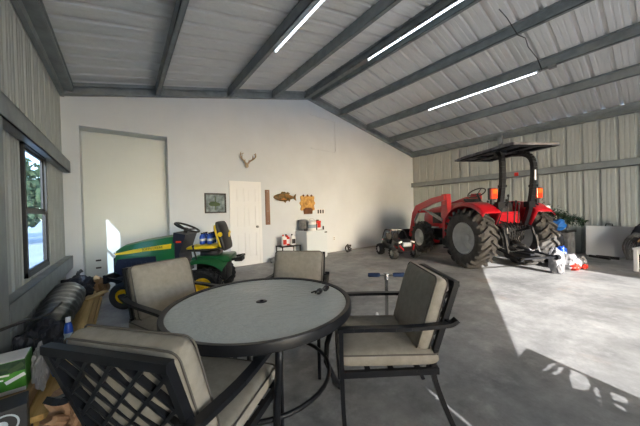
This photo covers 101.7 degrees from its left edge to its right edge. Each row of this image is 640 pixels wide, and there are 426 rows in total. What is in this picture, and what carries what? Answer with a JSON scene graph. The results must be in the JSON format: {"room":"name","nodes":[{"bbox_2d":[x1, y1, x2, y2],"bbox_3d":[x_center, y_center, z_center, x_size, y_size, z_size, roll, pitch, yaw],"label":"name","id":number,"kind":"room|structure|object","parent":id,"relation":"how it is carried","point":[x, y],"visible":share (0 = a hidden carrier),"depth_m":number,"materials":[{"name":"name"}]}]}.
{"room":"farm building","nodes":[
{"label":"farm building","id":0,"kind":"room"},
{"bbox_2d":[0,0,65,349],"bbox_3d":[-0.147,-0.487,-1.178,0.030,3.560,14.130,-2,1,-37],"label":"wall","id":1,"kind":"structure","parent":0,"point":[25,80],"depth_m":2.68,"materials":[{"name":"grey metal"}]},
{"bbox_2d":[0,72,10,353],"bbox_3d":[-2.364,-0.431,1.853,0.092,3.500,0.240,-2,1,-37],"label":"trim","id":2,"kind":"structure","parent":1,"relation":"attached to","point":[5,346],"depth_m":1.93,"materials":[{"name":"metal"}]},
{"bbox_2d":[19,141,49,278],"bbox_3d":[-3.275,-0.036,2.996,0.050,1.405,0.975,-2,1,-37],"label":"window","id":3,"kind":"structure","parent":1,"relation":"in","point":[23,147],"depth_m":2.88,"materials":[{"name":"black metal"}]},
{"bbox_2d":[0,90,69,172],"bbox_3d":[-0.377,-0.854,-0.782,0.100,0.190,13.190,-2,1,-37],"label":"trim","id":4,"kind":"structure","parent":1,"relation":"attached to","point":[15,123],"depth_m":2.54,"materials":[{"name":"metal"}]},
{"bbox_2d":[9,255,72,331],"bbox_3d":[-3.361,0.825,3.227,0.095,0.210,3.160,-2,1,-37],"label":"trim","id":5,"kind":"structure","parent":1,"relation":"attached to","point":[22,301],"depth_m":2.62,"materials":[{"name":"metal"}]},
{"bbox_2d":[10,0,73,96],"bbox_3d":[-0.308,-2.166,-0.852,0.185,0.220,13.410,-2,1,-37],"label":"trim","id":6,"kind":"structure","parent":1,"relation":"attached to","point":[33,15],"depth_m":3.15,"materials":[{"name":"metal"}]},
{"bbox_2d":[28,221,42,267],"bbox_3d":[0.040,1.479,0.012,400.000,0.100,400.000,-2,1,-37],"label":"ground","id":7,"kind":"structure","parent":0,"point":[35,238],"depth_m":14.35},
{"bbox_2d":[25,156,41,227],"bbox_3d":[-16.827,-0.820,13.658,4.436,5.205,4.331,-2,1,-37],"label":"tree","id":8,"kind":"object","parent":7,"relation":"on","point":[33,189],"visible":0.2,"depth_m":13.99,"materials":[{"name":"green plant"}]},
{"bbox_2d":[79,127,169,277],"bbox_3d":[-3.824,-0.131,5.209,1.550,3.045,0.340,-2,1,-37],"label":"garage door","id":9,"kind":"structure","parent":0,"point":[124,176],"depth_m":5.17,"materials":[{"name":"paint"}]},
{"bbox_2d":[60,96,413,278],"bbox_3d":[-0.329,-1.122,7.592,10.300,4.699,0.100,-2,1,-37],"label":"wall","id":10,"kind":"structure","parent":0,"point":[363,189],"depth_m":6.70,"materials":[{"name":"paint"}]},
{"bbox_2d":[155,0,188,95],"bbox_3d":[0.967,-2.515,-0.359,0.075,0.200,14.010,-2,1,-37],"label":"trim","id":11,"kind":"structure","parent":10,"relation":"attached to","point":[180,8],"depth_m":3.63,"materials":[{"name":"metal"}]},
{"bbox_2d":[204,193,225,212],"bbox_3d":[-2.383,-0.223,5.944,0.470,0.450,0.030,-2,1,-37],"label":"framed picture","id":12,"kind":"object","parent":10,"relation":"attached to","point":[213,202],"visible":1,"depth_m":5.94,"materials":[{"name":"paper"}]},
{"bbox_2d":[63,82,412,156],"bbox_3d":[-0.312,-2.798,7.497,10.343,1.348,0.105,-2,1,-37],"label":"trim","id":13,"kind":"structure","parent":10,"relation":"attached to","point":[79,89],"depth_m":5.75,"materials":[{"name":"metal"}]},
{"bbox_2d":[229,181,262,266],"bbox_3d":[-1.784,0.252,6.360,0.800,2.050,0.092,-2,1,-37],"label":"door","id":14,"kind":"structure","parent":10,"relation":"in","point":[245,208],"depth_m":6.37,"materials":[{"name":"white paint"}]},
{"bbox_2d":[240,152,255,167],"bbox_3d":[-1.754,-1.283,6.319,0.406,0.356,0.204,-2,1,-37],"label":"antler mount","id":15,"kind":"object","parent":10,"relation":"attached to","point":[249,161],"visible":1,"depth_m":6.35,"materials":[{"name":"beige"}]},
{"bbox_2d":[265,190,269,224],"bbox_3d":[-1.350,-0.147,6.721,0.120,0.900,0.036,-2,1,-37],"label":"sign","id":16,"kind":"object","parent":10,"relation":"attached to","point":[267,193],"visible":1,"depth_m":6.71,"materials":[{"name":"brown wood"}]},
{"bbox_2d":[273,192,295,202],"bbox_3d":[-0.936,-0.421,6.992,0.690,0.300,0.110,-2,1,-37],"label":"fish","id":17,"kind":"object","parent":10,"relation":"attached to","point":[283,196],"visible":1,"depth_m":6.94},
{"bbox_2d":[300,194,314,213],"bbox_3d":[-0.353,-0.251,7.471,0.524,0.560,0.046,-2,1,-37],"label":"wooden sign","id":18,"kind":"object","parent":10,"relation":"attached to","point":[307,203],"visible":1,"depth_m":7.45,"materials":[{"name":"brown wood"}]},
{"bbox_2d":[316,209,324,213],"bbox_3d":[0.009,-0.044,7.759,0.300,0.126,0.020,-2,1,-37],"label":"switch plate","id":19,"kind":"object","parent":10,"relation":"attached to","point":[318,211],"visible":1,"depth_m":7.75,"materials":[{"name":"white plastic"}]},
{"bbox_2d":[310,114,335,152],"bbox_3d":[0.109,-2.387,7.866,0.956,1.030,0.016,-2,1,-37],"label":"trim","id":20,"kind":"structure","parent":10,"relation":"attached to","point":[310,114],"depth_m":7.99,"materials":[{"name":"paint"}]},
{"bbox_2d":[30,245,639,425],"bbox_3d":[3.720,1.236,2.349,10.600,0.150,15.120,-2,1,-37],"label":"floor","id":21,"kind":"structure","parent":0,"point":[531,345],"depth_m":2.27,"materials":[{"name":"concrete"}]},
{"bbox_2d":[0,390,29,425],"bbox_3d":[-1.706,1.175,1.401,0.163,0.280,0.190,-1,1,44],"label":"box","id":22,"kind":"object","parent":21,"relation":"on","point":[15,409],"visible":1,"depth_m":1.40,"materials":[{"name":"black plastic"}]},
{"bbox_2d":[0,414,19,425],"bbox_3d":[-1.643,1.109,1.353,0.003,0.112,0.112,-1,1,44],"label":"print","id":23,"kind":"object","parent":22,"relation":"attached to","point":[2,423],"depth_m":1.36},
{"bbox_2d":[10,330,44,355],"bbox_3d":[-2.205,1.066,1.960,0.184,0.360,0.218,-2,1,-37],"label":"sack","id":24,"kind":"object","parent":21,"relation":"on","point":[30,338],"visible":0.34,"depth_m":1.91,"materials":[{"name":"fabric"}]},
{"bbox_2d":[30,312,77,424],"bbox_3d":[-2.658,1.311,2.688,0.082,0.038,2.880,-2,1,-37],"label":"board","id":25,"kind":"object","parent":21,"relation":"on","point":[77,312],"visible":0.02,"depth_m":1.83,"materials":[{"name":"brown wood"}]},
{"bbox_2d":[25,282,85,331],"bbox_3d":[-2.962,1.080,2.956,0.374,0.372,1.550,-2,1,-37],"label":"roll","id":26,"kind":"object","parent":21,"relation":"on","point":[71,294],"visible":0.66,"depth_m":2.87,"materials":[{"name":"plastic"}]},
{"bbox_2d":[39,388,81,425],"bbox_3d":[-1.328,1.134,1.458,0.386,0.335,0.352,-1,1,24],"label":"paper bag","id":27,"kind":"object","parent":21,"relation":"on","point":[62,415],"visible":0.23,"depth_m":1.35,"materials":[{"name":"brown paper"}]},
{"bbox_2d":[93,297,101,326],"bbox_3d":[-2.480,1.305,2.785,0.082,0.038,3.140,-2,1,-37],"label":"board","id":28,"kind":"object","parent":21,"relation":"on","point":[100,300],"visible":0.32,"depth_m":3.45,"materials":[{"name":"brown wood"}]},
{"bbox_2d":[87,295,100,326],"bbox_3d":[-2.545,1.266,2.843,0.083,0.038,3.270,-2,1,-37],"label":"board","id":29,"kind":"object","parent":28,"relation":"on","point":[96,300],"visible":0.04,"depth_m":3.32,"materials":[{"name":"brown wood"}]},
{"bbox_2d":[44,291,95,418],"bbox_3d":[-2.580,1.228,2.823,0.082,0.038,3.160,-2,1,-38],"label":"board","id":30,"kind":"object","parent":29,"relation":"on","point":[84,318],"visible":0.33,"depth_m":2.99,"materials":[{"name":"brown wood"}]},
{"bbox_2d":[63,316,73,343],"bbox_3d":[-2.175,1.051,2.254,0.063,0.300,0.063,-1,1,41],"label":"spray bottle","id":31,"kind":"object","parent":30,"relation":"on","point":[68,327],"visible":0.55,"depth_m":2.24,"materials":[{"name":"blue plastic"}]},
{"bbox_2d":[61,275,95,296],"bbox_3d":[-3.588,1.073,3.856,0.413,0.319,0.545,-2,1,-37],"label":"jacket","id":32,"kind":"object","parent":30,"relation":"on","point":[88,283],"visible":0.38,"depth_m":3.81,"materials":[{"name":"fabric"}]},
{"bbox_2d":[85,291,108,300],"bbox_3d":[-3.228,1.188,3.750,0.091,0.022,0.420,-2,0,-8],"label":"board","id":33,"kind":"object","parent":30,"relation":"on","point":[93,296],"visible":0.76,"depth_m":3.72,"materials":[{"name":"brown wood"}]},
{"bbox_2d":[93,275,110,296],"bbox_3d":[-3.642,1.189,4.277,0.315,0.324,0.471,-2,1,-37],"label":"sack","id":34,"kind":"object","parent":21,"relation":"on","point":[99,286],"visible":0.33,"depth_m":4.17,"materials":[{"name":"paper"}]},
{"bbox_2d":[40,324,283,425],"bbox_3d":[-0.566,0.841,1.110,0.636,0.902,0.683,-1,0,14],"label":"patio chair","id":35,"kind":"object","parent":21,"relation":"on","point":[115,376],"visible":0.92,"depth_m":0.84,"materials":[{"name":"black metal"}]},
{"bbox_2d":[67,327,216,425],"bbox_3d":[-0.620,0.609,0.920,0.480,0.419,0.216,-1,0,14],"label":"cushion","id":36,"kind":"object","parent":35,"relation":"on","point":[115,399],"depth_m":0.84,"materials":[{"name":"beige fabric"}]},
{"bbox_2d":[200,356,274,425],"bbox_3d":[-0.551,0.834,1.167,0.545,0.105,0.560,-1,0,14],"label":"seat cushion","id":37,"kind":"object","parent":35,"relation":"on","point":[220,372],"depth_m":1.20,"materials":[{"name":"beige fabric"}]},
{"bbox_2d":[103,221,244,308],"bbox_3d":[-2.169,0.724,4.046,1.920,1.172,1.180,-2,0,-5],"label":"riding mower","id":38,"kind":"object","parent":21,"relation":"on","point":[214,265],"visible":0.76,"depth_m":3.81,"materials":[{"name":"metal"}]},
{"bbox_2d":[114,235,174,272],"bbox_3d":[-2.570,0.600,4.010,0.960,0.535,0.843,-2,1,-37],"label":"hood","id":39,"kind":"object","parent":38,"relation":"attached to","point":[161,248],"depth_m":3.79,"materials":[{"name":"green plastic"}]},
{"bbox_2d":[199,233,204,244],"bbox_3d":[-1.789,0.387,3.955,0.078,0.175,0.076,-2,1,-37],"label":"water bottle","id":40,"kind":"object","parent":38,"relation":"on","point":[202,237],"visible":1,"depth_m":3.93,"materials":[{"name":"blue plastic"}]},
{"bbox_2d":[207,232,211,243],"bbox_3d":[-1.680,0.384,3.964,0.078,0.175,0.076,-2,1,-37],"label":"water bottle","id":41,"kind":"object","parent":38,"relation":"on","point":[209,236],"visible":1,"depth_m":3.94,"materials":[{"name":"blue plastic"}]},
{"bbox_2d":[118,257,236,357],"bbox_3d":[-1.136,0.849,2.096,0.683,0.902,0.636,-1,1,31],"label":"patio chair","id":42,"kind":"object","parent":21,"relation":"on","point":[151,287],"visible":0.57,"depth_m":2.06,"materials":[{"name":"beige fabric"}]},
{"bbox_2d":[129,316,157,330],"bbox_3d":[-1.086,0.841,2.065,0.560,0.105,0.545,-1,1,31],"label":"seat cushion","id":43,"kind":"object","parent":42,"relation":"on","point":[141,322],"depth_m":1.93,"materials":[{"name":"beige fabric"}]},
{"bbox_2d":[128,257,194,319],"bbox_3d":[-1.308,0.618,2.194,0.212,0.419,0.480,-1,1,31],"label":"cushion","id":44,"kind":"object","parent":42,"relation":"on","point":[158,284],"depth_m":2.10,"materials":[{"name":"beige fabric"}]},
{"bbox_2d":[157,277,350,425],"bbox_3d":[-0.368,0.919,1.686,1.150,0.715,1.150,-1,1,24],"label":"patio table","id":45,"kind":"object","parent":21,"relation":"on","point":[261,316],"visible":0.86,"depth_m":1.43,"materials":[{"name":"black metal"}]},
{"bbox_2d":[311,285,328,294],"bbox_3d":[-0.002,0.528,1.810,0.082,0.044,0.149,-1,1,36],"label":"sunglasses","id":46,"kind":"object","parent":45,"relation":"on","point":[318,291],"visible":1,"depth_m":1.79,"materials":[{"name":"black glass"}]},
{"bbox_2d":[247,251,329,379],"bbox_3d":[-0.238,0.823,2.340,0.636,0.902,0.683,-1,0,10],"label":"patio chair","id":47,"kind":"object","parent":21,"relation":"on","point":[293,264],"visible":0.27,"depth_m":2.49,"materials":[{"name":"beige fabric"}]},
{"bbox_2d":[274,251,322,280],"bbox_3d":[-0.210,0.585,2.529,0.480,0.419,0.217,-1,0,10],"label":"cushion","id":48,"kind":"object","parent":47,"relation":"on","point":[293,264],"depth_m":2.49,"materials":[{"name":"beige fabric"}]},
{"bbox_2d":[276,244,300,251],"bbox_3d":[-0.819,1.043,6.793,0.560,0.410,0.360,-2,1,-37],"label":"side table","id":49,"kind":"object","parent":21,"relation":"on","point":[282,247],"visible":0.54,"depth_m":6.73,"materials":[{"name":"black metal"}]},
{"bbox_2d":[281,235,286,245],"bbox_3d":[-0.923,0.699,6.666,0.130,0.285,0.102,-2,1,-37],"label":"jug","id":50,"kind":"object","parent":49,"relation":"on","point":[283,238],"visible":1,"depth_m":6.63,"materials":[{"name":"white plastic"}]},
{"bbox_2d":[285,234,289,244],"bbox_3d":[-0.867,0.697,6.809,0.130,0.285,0.102,-2,1,-37],"label":"jug","id":51,"kind":"object","parent":49,"relation":"on","point":[286,235],"visible":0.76,"depth_m":6.78,"materials":[{"name":"red plastic"}]},
{"bbox_2d":[290,234,295,244],"bbox_3d":[-0.716,0.693,6.823,0.130,0.285,0.102,-2,1,-37],"label":"jug","id":52,"kind":"object","parent":49,"relation":"on","point":[292,238],"visible":1,"depth_m":6.78,"materials":[{"name":"white plastic"}]},
{"bbox_2d":[296,229,327,256],"bbox_3d":[-0.229,0.849,7.165,0.680,0.760,0.561,-2,1,-37],"label":"mini fridge","id":53,"kind":"object","parent":21,"relation":"on","point":[316,240],"visible":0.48,"depth_m":6.95,"materials":[{"name":"white metal"}]},
{"bbox_2d":[298,219,307,230],"bbox_3d":[-0.468,0.326,7.143,0.273,0.300,0.273,-2,1,-37],"label":"stock pot","id":54,"kind":"object","parent":53,"relation":"on","point":[302,223],"visible":0.92,"depth_m":7.04,"materials":[{"name":"silver metal"}]},
{"bbox_2d":[307,218,315,230],"bbox_3d":[-0.219,0.307,7.030,0.242,0.326,0.242,-2,1,-37],"label":"bucket","id":55,"kind":"object","parent":53,"relation":"on","point":[311,224],"visible":0.99,"depth_m":6.93,"materials":[{"name":"white plastic"}]},
{"bbox_2d":[316,220,320,229],"bbox_3d":[-0.063,0.324,7.272,0.134,0.280,0.126,-2,1,-37],"label":"canister","id":56,"kind":"object","parent":53,"relation":"on","point":[318,222],"visible":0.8,"depth_m":7.22,"materials":[{"name":"red plastic"}]},
{"bbox_2d":[345,244,351,251],"bbox_3d":[0.870,1.064,7.987,0.097,0.259,0.390,-1,1,30],"label":"cable coil","id":57,"kind":"object","parent":21,"relation":"on","point":[348,246],"visible":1,"depth_m":7.98,"materials":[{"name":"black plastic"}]},
{"bbox_2d":[368,272,404,314],"bbox_3d":[0.620,0.883,2.644,0.320,0.718,0.730,-2,0,4],"label":"scooter","id":58,"kind":"object","parent":21,"relation":"on","point":[398,274],"visible":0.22,"depth_m":2.30,"materials":[{"name":"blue metal"}]},
{"bbox_2d":[335,261,459,425],"bbox_3d":[0.443,0.809,1.693,0.683,0.902,0.636,-2,0,1],"label":"patio chair","id":59,"kind":"object","parent":21,"relation":"on","point":[405,337],"visible":0.95,"depth_m":1.45,"materials":[{"name":"beige fabric"}]},
{"bbox_2d":[335,315,438,365],"bbox_3d":[0.384,0.804,1.693,0.560,0.105,0.545,-2,0,1],"label":"seat cushion","id":60,"kind":"object","parent":59,"relation":"on","point":[380,348],"depth_m":1.47,"materials":[{"name":"beige fabric"}]},
{"bbox_2d":[394,263,446,348],"bbox_3d":[0.630,0.569,1.689,0.217,0.419,0.480,-2,0,1],"label":"cushion","id":61,"kind":"object","parent":59,"relation":"on","point":[422,295],"depth_m":1.50,"materials":[{"name":"beige fabric"}]},
{"bbox_2d":[376,228,420,258],"bbox_3d":[2.092,0.804,7.063,0.772,0.738,1.178,-2,0,-11],"label":"go-kart","id":62,"kind":"object","parent":21,"relation":"on","point":[395,245],"visible":0.99,"depth_m":6.75,"materials":[{"name":"metal"}]},
{"bbox_2d":[399,142,560,268],"bbox_3d":[3.606,-0.106,6.888,1.770,2.482,4.545,-2,0,-8],"label":"tractor","id":63,"kind":"object","parent":21,"relation":"on","point":[472,229],"visible":0.98,"depth_m":5.24,"materials":[{"name":"metal"}]},
{"bbox_2d":[424,202,464,226],"bbox_3d":[3.558,0.076,7.263,0.600,0.700,1.670,-2,0,-8],"label":"hood","id":64,"kind":"object","parent":63,"relation":"attached to","point":[433,216],"depth_m":7.22,"materials":[{"name":"red metal"}]},
{"bbox_2d":[487,188,497,203],"bbox_3d":[3.360,-0.329,5.062,0.163,0.315,0.155,-2,1,-37],"label":"tail light","id":65,"kind":"object","parent":63,"relation":"attached to","point":[492,192],"depth_m":5.03,"materials":[{"name":"orange plastic"}]},
{"bbox_2d":[535,187,542,202],"bbox_3d":[4.350,-0.357,5.203,0.163,0.315,0.155,-2,1,-37],"label":"tail light","id":66,"kind":"object","parent":63,"relation":"attached to","point":[539,191],"depth_m":5.16,"materials":[{"name":"orange plastic"}]},
{"bbox_2d":[548,247,564,273],"bbox_3d":[4.394,0.883,4.839,0.244,0.499,0.244,-2,1,-37],"label":"sack","id":67,"kind":"object","parent":21,"relation":"on","point":[556,266],"visible":0.97,"depth_m":4.78,"materials":[{"name":"white plastic"}]},
{"bbox_2d":[556,263,564,273],"bbox_3d":[4.403,0.995,4.776,0.175,0.242,0.136,-2,1,-37],"label":"print","id":68,"kind":"object","parent":67,"relation":"attached to","point":[560,267],"depth_m":4.73},
{"bbox_2d":[555,231,563,246],"bbox_3d":[5.103,0.731,5.614,0.238,0.764,0.236,-2,1,-37],"label":"backpack","id":69,"kind":"object","parent":21,"relation":"on","point":[560,239],"visible":0.21,"depth_m":5.51,"materials":[{"name":"fabric"}]},
{"bbox_2d":[553,219,566,230],"bbox_3d":[5.081,0.248,5.604,0.367,0.256,0.324,-2,0,-7],"label":"bundle","id":70,"kind":"object","parent":69,"relation":"on","point":[561,224],"visible":0.56,"depth_m":5.48,"materials":[{"name":"blue plastic"}]},
{"bbox_2d":[557,245,567,253],"bbox_3d":[4.995,0.883,5.374,0.253,0.456,0.204,-2,1,-37],"label":"bag","id":71,"kind":"object","parent":21,"relation":"on","point":[562,248],"visible":0.23,"depth_m":5.32,"materials":[{"name":"blue plastic"}]},
{"bbox_2d":[561,230,575,253],"bbox_3d":[6.082,0.758,6.915,0.480,0.605,0.940,-2,1,-29],"label":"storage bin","id":72,"kind":"object","parent":21,"relation":"on","point":[568,235],"visible":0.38,"depth_m":6.48,"materials":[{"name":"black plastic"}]},
{"bbox_2d":[542,199,589,226],"bbox_3d":[6.019,-0.031,6.739,0.685,0.859,1.299,-2,0,-10],"label":"artificial tree","id":73,"kind":"object","parent":72,"relation":"on","point":[569,219],"visible":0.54,"depth_m":6.45,"materials":[{"name":"green plastic"}]},
{"bbox_2d":[564,253,581,270],"bbox_3d":[4.887,0.952,5.106,0.355,0.323,0.365,-2,1,-37],"label":"sack","id":74,"kind":"object","parent":21,"relation":"on","point":[572,262],"visible":0.77,"depth_m":4.99,"materials":[{"name":"white plastic"}]},
{"bbox_2d":[570,263,581,270],"bbox_3d":[4.891,1.026,5.015,0.248,0.156,0.216,-2,1,-37],"label":"print","id":75,"kind":"object","parent":74,"relation":"attached to","point":[573,266],"depth_m":4.96},
{"bbox_2d":[576,256,587,268],"bbox_3d":[5.171,0.973,5.205,0.282,0.263,0.279,-2,1,-37],"label":"sack","id":76,"kind":"object","parent":21,"relation":"on","point":[584,261],"visible":0.48,"depth_m":5.09,"materials":[{"name":"white plastic"}]},
{"bbox_2d":[588,255,619,259],"bbox_3d":[6.535,1.026,6.039,0.198,0.060,0.500,-2,1,-25],"label":"bars","id":77,"kind":"object","parent":21,"relation":"on","point":[593,256],"visible":1,"depth_m":5.98,"materials":[{"name":"black metal"}]},
{"bbox_2d":[586,224,634,257],"bbox_3d":[6.904,0.643,6.210,0.155,0.779,0.800,-2,1,-37],"label":"folding table","id":78,"kind":"object","parent":21,"relation":"on","point":[605,240],"visible":0.66,"depth_m":6.22,"materials":[{"name":"white plastic"}]},
{"bbox_2d":[622,224,639,261],"bbox_3d":[6.991,0.568,5.618,0.502,0.957,0.612,-2,1,-37],"label":"bag","id":79,"kind":"object","parent":21,"relation":"on","point":[634,238],"visible":0.95,"depth_m":5.65,"materials":[{"name":"fabric"}]},
{"bbox_2d":[632,246,639,271],"bbox_3d":[6.121,0.858,4.648,0.400,0.440,0.620,-2,0,-23],"label":"bench","id":80,"kind":"object","parent":21,"relation":"on","point":[636,250],"visible":1,"depth_m":4.81,"materials":[{"name":"white"}]},
{"bbox_3d":[-2.690,1.310,2.896,0.082,0.038,3.210,-2,1,-37],"label":"board","id":81,"kind":"object","parent":21,"relation":"on","visible":0},
{"bbox_2d":[30,296,87,423],"bbox_3d":[-2.640,1.269,2.796,0.083,0.038,3.030,-2,1,-37],"label":"board","id":82,"kind":"object","parent":81,"relation":"on","point":[37,410],"visible":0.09,"depth_m":1.75,"materials":[{"name":"brown wood"}]},
{"bbox_2d":[0,380,37,405],"bbox_3d":[-2.027,1.191,1.734,0.200,0.090,0.404,-2,1,-37],"label":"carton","id":83,"kind":"object","parent":82,"relation":"on","point":[31,387],"visible":0.02,"depth_m":1.68,"materials":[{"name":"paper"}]},
{"bbox_2d":[0,347,31,396],"bbox_3d":[-2.031,1.043,1.709,0.171,0.202,0.204,-2,1,-39],"label":"carton","id":84,"kind":"object","parent":83,"relation":"on","point":[15,366],"visible":0.91,"depth_m":1.67,"materials":[{"name":"green cardboard"}]},
{"bbox_2d":[0,362,23,373],"bbox_3d":[-1.964,0.987,1.634,0.153,0.060,0.002,-2,1,-39],"label":"print","id":85,"kind":"object","parent":84,"relation":"attached to","point":[6,367],"depth_m":1.65,"materials":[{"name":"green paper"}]},
{"bbox_2d":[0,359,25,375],"bbox_3d":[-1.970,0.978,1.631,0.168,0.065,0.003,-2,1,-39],"label":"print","id":86,"kind":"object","parent":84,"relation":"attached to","point":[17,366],"depth_m":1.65},
{"bbox_2d":[31,341,49,391],"bbox_3d":[-1.948,1.064,1.815,0.091,0.321,0.190,-2,1,-37],"label":"plastic bag","id":87,"kind":"object","parent":82,"relation":"on","point":[40,371],"visible":0.77,"depth_m":1.77,"materials":[{"name":"grey plastic"}]},
{"bbox_2d":[24,318,64,343],"bbox_3d":[-2.326,1.078,2.213,0.273,0.338,0.476,-2,1,-37],"label":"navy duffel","id":88,"kind":"object","parent":82,"relation":"on","point":[51,330],"visible":0.43,"depth_m":2.17,"materials":[{"name":"fabric"}]},
{"bbox_2d":[0,301,61,331],"bbox_3d":[-2.344,0.847,2.162,0.054,0.102,0.828,-2,0,-23],"label":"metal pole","id":89,"kind":"object","parent":88,"relation":"on","point":[60,302],"visible":1,"depth_m":2.04,"materials":[{"name":"black metal"}]},
{"bbox_2d":[42,0,639,150],"bbox_3d":[3.881,-2.990,1.953,10.400,1.191,14.410,-2,1,-37],"label":"ceiling","id":90,"kind":"structure","parent":0,"point":[100,41],"depth_m":4.77,"materials":[{"name":"white metal"}]},
{"bbox_2d":[228,0,319,97],"bbox_3d":[2.106,-2.873,0.507,0.075,0.200,14.010,-2,1,-37],"label":"beam","id":91,"kind":"structure","parent":90,"relation":"attached to","point":[302,8],"depth_m":4.22,"materials":[{"name":"metal"}]},
{"bbox_2d":[274,0,324,52],"bbox_3d":[-0.034,-2.727,3.438,0.050,0.050,2.370,-2,1,-37],"label":"tube light","id":92,"kind":"object","parent":91,"relation":"attached to","point":[320,2],"visible":1,"depth_m":3.77,"materials":[{"name":"white paint"}]},
{"bbox_2d":[272,0,401,97],"bbox_3d":[3.023,-3.161,1.205,0.075,0.200,14.010,-2,1,-37],"label":"beam","id":93,"kind":"structure","parent":90,"relation":"attached to","point":[381,7],"depth_m":4.67,"materials":[{"name":"metal"}]},
{"bbox_2d":[304,0,481,100],"bbox_3d":[3.909,-3.413,1.898,0.335,0.201,14.040,-2,1,-37],"label":"beam","id":94,"kind":"structure","parent":90,"relation":"attached to","point":[359,63],"depth_m":5.16,"materials":[{"name":"metal"}]},
{"bbox_2d":[367,0,462,60],"bbox_3d":[1.784,-3.252,4.495,0.050,0.050,2.550,-2,1,-37],"label":"tube light","id":95,"kind":"object","parent":90,"relation":"attached to","point":[456,1],"visible":1,"depth_m":4.57,"materials":[{"name":"white paint"}]},
{"bbox_2d":[339,0,593,115],"bbox_3d":[4.856,-3.212,2.594,0.075,0.200,14.010,-2,1,-37],"label":"trim","id":96,"kind":"structure","parent":90,"relation":"attached to","point":[561,7],"depth_m":5.00,"materials":[{"name":"metal"}]},
{"bbox_2d":[428,71,537,110],"bbox_3d":[3.666,-2.816,6.171,0.050,0.050,2.360,-2,1,-37],"label":"tube light","id":97,"kind":"object","parent":90,"relation":"attached to","point":[535,72],"visible":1,"depth_m":5.95,"materials":[{"name":"white paint"}]},
{"bbox_2d":[366,22,639,130],"bbox_3d":[5.820,-2.977,3.320,0.075,0.200,14.010,-2,1,-37],"label":"trim","id":98,"kind":"structure","parent":90,"relation":"attached to","point":[632,31],"depth_m":5.33,"materials":[{"name":"metal"}]},
{"bbox_2d":[389,63,639,142],"bbox_3d":[6.767,-2.745,4.034,0.075,0.200,14.010,-2,1,-37],"label":"trim","id":99,"kind":"structure","parent":90,"relation":"attached to","point":[634,70],"depth_m":6.22,"materials":[{"name":"metal"}]},
{"bbox_2d":[499,9,541,69],"bbox_3d":[3.693,-3.092,4.692,1.734,0.554,0.095,-2,1,-32],"label":"cable","id":100,"kind":"object","parent":90,"relation":"hanging from","point":[499,9],"visible":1,"depth_m":4.55,"materials":[{"name":"black plastic"}]},
{"bbox_2d":[538,64,556,72],"bbox_3d":[4.462,-2.834,5.119,0.100,0.050,0.280,-2,1,-37],"label":"junction box","id":101,"kind":"object","parent":90,"relation":"attached to","point":[553,66],"visible":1,"depth_m":5.04,"materials":[{"name":"grey metal"}]},
{"bbox_2d":[412,112,639,252],"bbox_3d":[8.084,-0.759,5.057,0.028,3.560,14.130,-2,1,-37],"label":"wall","id":102,"kind":"structure","parent":0,"point":[608,196],"depth_m":6.88,"materials":[{"name":"beige metal"}]},
{"bbox_2d":[497,134,502,144],"bbox_3d":[5.594,-2.277,8.089,0.100,0.300,0.120,-2,1,-37],"label":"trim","id":103,"kind":"structure","parent":102,"relation":"attached to","point":[499,137],"depth_m":8.06,"materials":[{"name":"metal"}]},
{"bbox_2d":[410,101,639,157],"bbox_3d":[7.966,-2.436,4.976,0.170,0.220,14.110,-2,1,-37],"label":"trim","id":104,"kind":"structure","parent":102,"relation":"attached to","point":[634,107],"depth_m":7.26,"materials":[{"name":"metal"}]},
{"bbox_2d":[411,157,639,186],"bbox_3d":[8.009,-1.197,5.005,0.130,0.170,14.090,-2,1,-37],"label":"trim","id":105,"kind":"structure","parent":102,"relation":"attached to","point":[629,161],"depth_m":7.15,"materials":[{"name":"metal"}]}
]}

